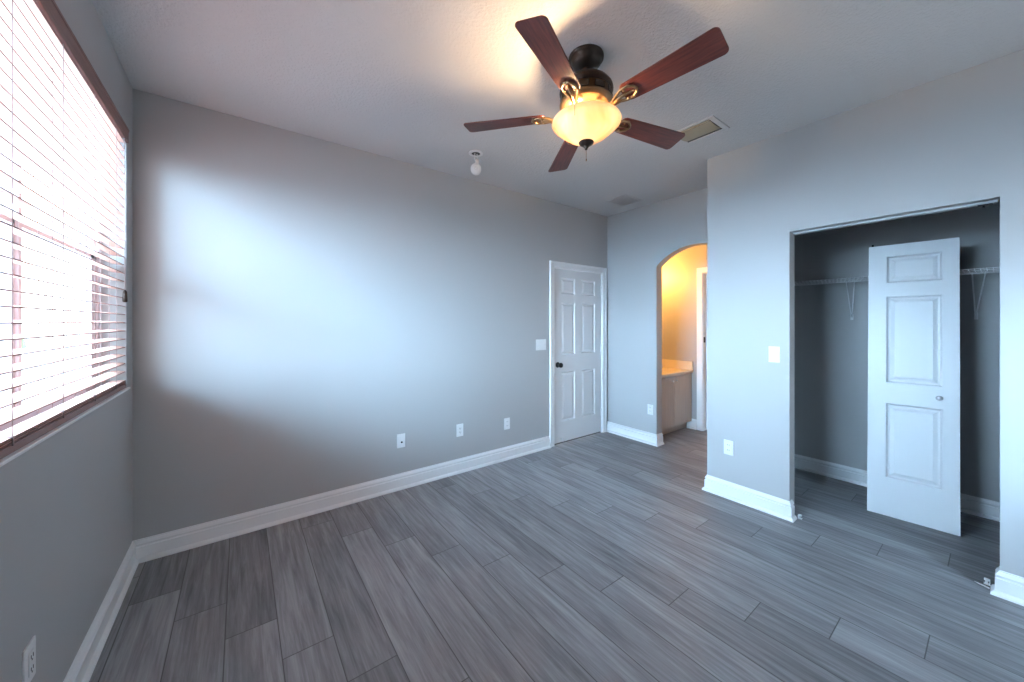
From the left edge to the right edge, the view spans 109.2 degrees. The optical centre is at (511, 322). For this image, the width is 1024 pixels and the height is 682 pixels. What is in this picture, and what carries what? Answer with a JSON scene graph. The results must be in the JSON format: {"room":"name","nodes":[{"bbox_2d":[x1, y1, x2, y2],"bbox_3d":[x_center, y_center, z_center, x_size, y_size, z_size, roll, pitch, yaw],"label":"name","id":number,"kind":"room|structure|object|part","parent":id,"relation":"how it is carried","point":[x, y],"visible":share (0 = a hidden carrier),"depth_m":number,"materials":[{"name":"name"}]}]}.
{"room":"empty bedroom","nodes":[
{"label":"empty bedroom","id":0,"kind":"room"},
{"bbox_2d":[0,0,132,681],"bbox_3d":[-1.022,0.020,0.394,0.170,2.740,4.355,0,0,-37],"label":"wall","id":1,"kind":"structure","parent":0,"point":[66,502],"depth_m":1.38,"materials":[{"name":"grey paint"}]},
{"bbox_2d":[22,635,35,681],"bbox_3d":[-1.413,0.998,1.067,0.009,0.115,0.070,0,0,-37],"label":"wall outlet","id":2,"kind":"object","parent":1,"relation":"attached to","point":[29,653],"visible":1,"depth_m":1.06,"materials":[{"name":"white plastic"}]},
{"bbox_2d":[28,647,33,677],"bbox_3d":[-1.411,0.998,1.068,0.004,0.066,0.033,0,0,-37],"label":"socket","id":3,"kind":"object","parent":2,"relation":"attached to","point":[31,650],"depth_m":1.06,"materials":[{"name":"grey plastic"}]},
{"bbox_2d":[0,151,99,431],"bbox_3d":[-1.514,-0.345,0.991,0.060,1.420,2.300,0,0,-37],"label":"window","id":4,"kind":"structure","parent":1,"relation":"in","point":[5,266],"depth_m":1.22,"materials":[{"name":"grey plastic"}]},
{"bbox_3d":[-1.456,-0.022,0.914,0.044,0.685,0.693,0,0,-37],"label":"sash","id":5,"kind":"part","parent":4,"relation":"part of","materials":[{"name":"grey plastic"}]},
{"bbox_3d":[-1.925,-0.022,1.541,0.044,0.685,0.826,0,0,-37],"label":"sash","id":6,"kind":"part","parent":4,"relation":"part of","materials":[{"name":"grey plastic"}]},
{"bbox_2d":[0,0,128,458],"bbox_3d":[-1.429,-0.346,1.051,0.079,1.404,2.282,0,0,-37],"label":"blind","id":7,"kind":"object","parent":4,"relation":"attached to","point":[59,122],"visible":1,"depth_m":1.25,"materials":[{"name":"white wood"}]},
{"bbox_3d":[-1.379,-0.335,0.974,0.057,1.330,0.014,0,0,-37],"label":"ladder cord","id":8,"kind":"part","parent":7,"relation":"part of","materials":[{"name":"white fabric"}]},
{"bbox_3d":[-1.592,-0.335,1.259,0.057,1.330,0.014,0,0,-37],"label":"ladder cord","id":9,"kind":"part","parent":7,"relation":"part of","materials":[{"name":"white fabric"}]},
{"bbox_3d":[-1.434,0.344,1.047,0.052,0.024,2.270,0,0,-37],"label":"rail","id":10,"kind":"part","parent":7,"relation":"part of","materials":[{"name":"white plastic"}]},
{"bbox_3d":[-1.438,-1.020,1.044,0.055,0.050,2.270,0,0,-37],"label":"head rail","id":11,"kind":"part","parent":7,"relation":"part of","materials":[{"name":"white plastic"}]},
{"bbox_3d":[-1.798,-0.335,1.535,0.057,1.330,0.014,0,0,-37],"label":"ladder cord","id":12,"kind":"part","parent":7,"relation":"part of","materials":[{"name":"white fabric"}]},
{"bbox_3d":[-2.002,-0.335,1.808,0.057,1.330,0.014,0,0,-37],"label":"ladder cord","id":13,"kind":"part","parent":7,"relation":"part of","materials":[{"name":"white fabric"}]},
{"bbox_3d":[-2.039,-0.575,1.917,0.004,0.810,0.007,0,0,8],"label":"tilt cord","id":14,"kind":"part","parent":7,"relation":"part of","materials":[{"name":"brown plastic"}]},
{"bbox_2d":[0,387,130,466],"bbox_3d":[-1.458,0.362,1.039,0.122,0.011,2.350,0,0,-37],"label":"sill","id":15,"kind":"structure","parent":1,"relation":"attached to","point":[15,454],"depth_m":1.19,"materials":[{"name":"white paint"}]},
{"bbox_2d":[63,541,138,681],"bbox_3d":[-0.939,1.326,0.450,0.030,0.128,4.145,0,0,-37],"label":"baseboard","id":16,"kind":"structure","parent":1,"relation":"attached to","point":[82,668],"depth_m":1.60,"materials":[{"name":"white paint"}]},
{"bbox_2d":[133,89,606,540],"bbox_3d":[-0.124,0.020,3.714,5.242,2.740,0.110,0,0,-37],"label":"wall","id":17,"kind":"structure","parent":0,"point":[303,304],"depth_m":2.64,"materials":[{"name":"grey paint"}]},
{"bbox_2d":[133,436,550,562],"bbox_3d":[-0.880,1.326,3.062,3.250,0.128,0.030,0,0,-37],"label":"baseboard","id":18,"kind":"structure","parent":17,"relation":"attached to","point":[183,539],"depth_m":2.63,"materials":[{"name":"white paint"}]},
{"bbox_2d":[397,433,404,447],"bbox_3d":[-0.923,0.990,3.038,0.070,0.115,0.017,0,0,-37],"label":"cable plate","id":19,"kind":"object","parent":17,"relation":"attached to","point":[400,437],"visible":1,"depth_m":3.04,"materials":[{"name":"white plastic"}]},
{"bbox_2d":[456,423,462,436],"bbox_3d":[-0.482,1.000,3.373,0.070,0.115,0.009,0,0,-37],"label":"wall outlet","id":20,"kind":"object","parent":17,"relation":"attached to","point":[459,427],"visible":1,"depth_m":3.37,"materials":[{"name":"white plastic"}]},
{"bbox_2d":[504,417,509,429],"bbox_3d":[-0.051,1.030,3.696,0.070,0.115,0.012,0,0,-37],"label":"wall outlet","id":21,"kind":"object","parent":17,"relation":"attached to","point":[506,420],"visible":1,"depth_m":3.69,"materials":[{"name":"white plastic"}]},
{"bbox_2d":[536,339,545,349],"bbox_3d":[0.320,0.245,3.967,0.145,0.118,0.017,0,0,-37],"label":"light switch","id":22,"kind":"object","parent":17,"relation":"attached to","point":[540,343],"visible":1,"depth_m":3.96,"materials":[{"name":"white plastic"}]},
{"bbox_2d":[549,261,606,446],"bbox_3d":[0.787,0.352,4.357,0.965,2.075,0.170,0,0,-37],"label":"door","id":23,"kind":"structure","parent":17,"relation":"in","point":[577,292],"depth_m":4.32,"materials":[{"name":"white paint"}]},
{"bbox_3d":[0.541,0.485,4.112,0.064,0.064,0.072,0,0,-37],"label":"knob","id":24,"kind":"part","parent":23,"relation":"part of","materials":[{"name":"black metal"}]},
{"bbox_2d":[89,427,1023,681],"bbox_3d":[1.119,1.430,2.050,5.642,0.080,4.445,0,0,-37],"label":"floor","id":25,"kind":"structure","parent":0,"point":[606,556],"depth_m":1.90,"materials":[{"name":"grey laminate"}]},
{"bbox_2d":[662,373,691,434],"bbox_3d":[1.841,1.025,4.730,0.872,0.730,0.610,0,0,-37],"label":"vanity cabinet","id":26,"kind":"object","parent":25,"relation":"on","point":[676,390],"visible":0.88,"depth_m":4.55,"materials":[{"name":"white wood"}]},
{"bbox_3d":[1.826,0.983,4.382,0.422,0.615,0.020,0,0,-37],"label":"cabinet door","id":27,"kind":"part","parent":26,"relation":"part of","materials":[{"name":"white wood"}]},
{"bbox_2d":[662,359,692,377],"bbox_3d":[1.840,0.586,4.732,0.872,0.145,0.605,0,0,-37],"label":"countertop","id":28,"kind":"structure","parent":26,"relation":"on","point":[669,367],"depth_m":4.81,"materials":[{"name":"beige stone"}]},
{"bbox_3d":[2.175,0.983,4.643,0.426,0.615,0.020,0,0,-37],"label":"cabinet door","id":29,"kind":"part","parent":26,"relation":"part of","materials":[{"name":"white wood"}]},
{"bbox_2d":[867,237,959,535],"bbox_3d":[2.814,0.401,2.566,0.154,1.971,0.434,0,0,-41],"label":"bifold closet door","id":30,"kind":"structure","parent":25,"relation":"on","point":[913,434],"depth_m":2.54,"materials":[{"name":"white paint"}]},
{"bbox_2d":[984,577,989,585],"bbox_3d":[2.522,1.375,1.933,0.020,0.030,0.022,0,0,-37],"label":"pivot bracket","id":31,"kind":"object","parent":25,"relation":"on","point":[987,580],"visible":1,"depth_m":1.93,"materials":[{"name":"white metal"}]},
{"bbox_2d":[92,0,1023,216],"bbox_3d":[1.119,-1.390,2.050,5.642,0.080,4.445,0,0,-37],"label":"ceiling","id":32,"kind":"structure","parent":0,"point":[401,80],"depth_m":1.92,"materials":[{"name":"white paint"}]},
{"bbox_2d":[469,150,482,174],"bbox_3d":[-0.287,-1.261,2.903,0.116,0.175,0.116,0,0,-37],"label":"ceiling sensor","id":33,"kind":"object","parent":32,"relation":"attached to","point":[475,168],"visible":1,"depth_m":2.88,"materials":[{"name":"white plastic"}]},
{"bbox_2d":[464,15,728,171],"bbox_3d":[0.417,-1.082,1.859,1.178,0.543,1.235,0,0,-24],"label":"ceiling fan","id":34,"kind":"object","parent":32,"relation":"hanging from","point":[588,113],"visible":1,"depth_m":1.72,"materials":[{"name":"brown wood"}]},
{"bbox_3d":[-0.037,-1.051,1.926,0.428,0.006,0.134,0,10,12],"label":"blade","id":35,"kind":"part","parent":34,"relation":"part of","materials":[{"name":"brown wood"}]},
{"bbox_3d":[0.166,-1.068,1.475,0.134,0.006,0.427,13,4,30],"label":"blade","id":36,"kind":"part","parent":34,"relation":"part of","materials":[{"name":"brown wood"}]},
{"bbox_3d":[0.330,-1.036,2.258,0.134,0.006,0.428,-11,-1,-6],"label":"blade","id":37,"kind":"part","parent":34,"relation":"part of","materials":[{"name":"brown wood"}]},
{"bbox_3d":[0.374,-0.956,1.836,0.344,0.113,0.344,2,-3,-37],"label":"lamp shade","id":38,"kind":"part","parent":34,"relation":"part of","materials":[{"name":"white glass"}]},
{"bbox_3d":[0.759,-1.043,2.012,0.427,0.006,0.134,1,-14,-24],"label":"blade","id":39,"kind":"part","parent":34,"relation":"part of","materials":[{"name":"brown wood"}]},
{"bbox_3d":[0.657,-1.062,1.528,0.134,0.006,0.428,18,-14,-40],"label":"blade","id":40,"kind":"part","parent":34,"relation":"part of","materials":[{"name":"brown wood"}]},
{"bbox_2d":[606,194,642,206],"bbox_3d":[1.242,-1.347,4.035,0.310,0.007,0.260,0,0,-37],"label":"ceiling vent","id":41,"kind":"object","parent":32,"relation":"in","point":[625,195],"visible":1,"depth_m":4.02,"materials":[{"name":"white metal"}]},
{"bbox_2d":[678,115,729,144],"bbox_3d":[1.318,-1.345,2.563,0.246,0.022,0.300,0,0,-37],"label":"ceiling vent","id":42,"kind":"object","parent":32,"relation":"in","point":[709,126],"visible":0.78,"depth_m":2.53,"materials":[{"name":"white metal"}]},
{"bbox_2d":[607,188,706,433],"bbox_3d":[1.725,0.020,4.062,0.110,2.740,1.546,0,0,-37],"label":"wall","id":43,"kind":"structure","parent":0,"point":[641,240],"depth_m":4.25,"materials":[{"name":"grey paint"}]},
{"bbox_2d":[607,421,663,446],"bbox_3d":[1.464,1.326,4.386,0.140,0.128,0.714,0,0,-37],"label":"baseboard","id":44,"kind":"structure","parent":43,"relation":"attached to","point":[649,438],"depth_m":4.29,"materials":[{"name":"white paint"}]},
{"bbox_2d":[648,404,652,414],"bbox_3d":[1.580,0.997,4.159,0.012,0.115,0.070,0,0,-37],"label":"wall outlet","id":45,"kind":"object","parent":43,"relation":"attached to","point":[650,407],"visible":1,"depth_m":4.15,"materials":[{"name":"white plastic"}]},
{"bbox_2d":[662,245,706,425],"bbox_3d":[2.542,0.020,4.616,0.110,2.740,1.856,0,0,-37],"label":"wall","id":46,"kind":"structure","parent":0,"point":[679,273],"depth_m":4.87,"materials":[{"name":"grey paint"}]},
{"bbox_2d":[686,419,696,429],"bbox_3d":[2.348,1.326,4.759,0.030,0.128,0.124,0,0,-37],"label":"baseboard","id":47,"kind":"structure","parent":46,"relation":"attached to","point":[692,424],"depth_m":4.75,"materials":[{"name":"white paint"}]},
{"bbox_2d":[697,267,706,430],"bbox_3d":[2.695,0.345,4.398,0.126,2.090,0.862,0,0,-37],"label":"door","id":48,"kind":"structure","parent":46,"relation":"in","point":[701,272],"depth_m":4.67,"materials":[{"name":"white paint"}]},
{"bbox_2d":[707,49,1023,577],"bbox_3d":[2.438,0.020,2.007,0.105,2.740,2.599,0,0,-37],"label":"wall","id":49,"kind":"structure","parent":0,"point":[956,139],"depth_m":2.38,"materials":[{"name":"grey paint"}]},
{"bbox_2d":[724,439,732,455],"bbox_3d":[1.715,0.992,2.882,0.012,0.115,0.070,0,0,-37],"label":"wall outlet","id":50,"kind":"object","parent":49,"relation":"attached to","point":[728,445],"visible":1,"depth_m":2.88,"materials":[{"name":"white plastic"}]},
{"bbox_2d":[702,475,796,521],"bbox_3d":[2.038,1.326,2.979,0.686,0.128,0.624,0,0,-37],"label":"baseboard","id":51,"kind":"structure","parent":49,"relation":"attached to","point":[772,505],"depth_m":2.74,"materials":[{"name":"white paint"}]},
{"bbox_2d":[768,346,779,362],"bbox_3d":[1.897,0.233,2.635,0.010,0.115,0.070,0,0,-37],"label":"light switch","id":52,"kind":"object","parent":49,"relation":"attached to","point":[773,352],"visible":1,"depth_m":2.63,"materials":[{"name":"white plastic"}]},
{"bbox_2d":[793,199,997,234],"bbox_3d":[2.279,-0.625,2.253,0.032,0.030,0.875,0,0,-37],"label":"door track","id":53,"kind":"object","parent":49,"relation":"attached to","point":[991,202],"visible":1,"depth_m":2.16,"materials":[{"name":"silver metal"}]},
{"bbox_2d":[990,566,1023,605],"bbox_3d":[2.829,1.326,1.413,0.080,0.128,1.178,0,0,-37],"label":"baseboard","id":54,"kind":"structure","parent":49,"relation":"attached to","point":[1007,586],"depth_m":1.82,"materials":[{"name":"white paint"}]},
{"bbox_2d":[794,201,999,501],"bbox_3d":[3.405,0.020,2.661,0.110,2.740,2.489,0,0,-37],"label":"wall","id":55,"kind":"structure","parent":0,"point":[831,348],"depth_m":3.12,"materials":[{"name":"grey paint"}]},
{"bbox_2d":[794,454,999,521],"bbox_3d":[3.349,1.326,2.619,0.030,0.128,2.489,0,0,-37],"label":"baseboard","id":56,"kind":"structure","parent":55,"relation":"attached to","point":[981,507],"depth_m":3.13,"materials":[{"name":"white paint"}]},
{"bbox_2d":[794,267,999,319],"bbox_3d":[3.203,-0.188,2.519,0.383,0.336,2.464,0,0,-37],"label":"wire shelf","id":57,"kind":"object","parent":55,"relation":"attached to","point":[854,280],"visible":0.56,"depth_m":2.85,"materials":[{"name":"white metal"}]},
{"label":"outside","id":58,"kind":"structure","parent":0,"visible":0},
{"bbox_2d":[22,346,78,401],"bbox_3d":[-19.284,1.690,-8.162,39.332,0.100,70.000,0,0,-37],"label":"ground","id":59,"kind":"structure","parent":58,"point":[46,354],"depth_m":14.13,"materials":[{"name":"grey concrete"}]},
{"bbox_2d":[22,339,26,348],"bbox_3d":[-20.612,0.981,12.605,2.278,1.724,9.979,0,0,-37],"label":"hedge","id":60,"kind":"object","parent":59,"relation":"on","point":[23,340],"visible":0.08,"depth_m":16.62,"materials":[{"name":"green plant"}]}
]}

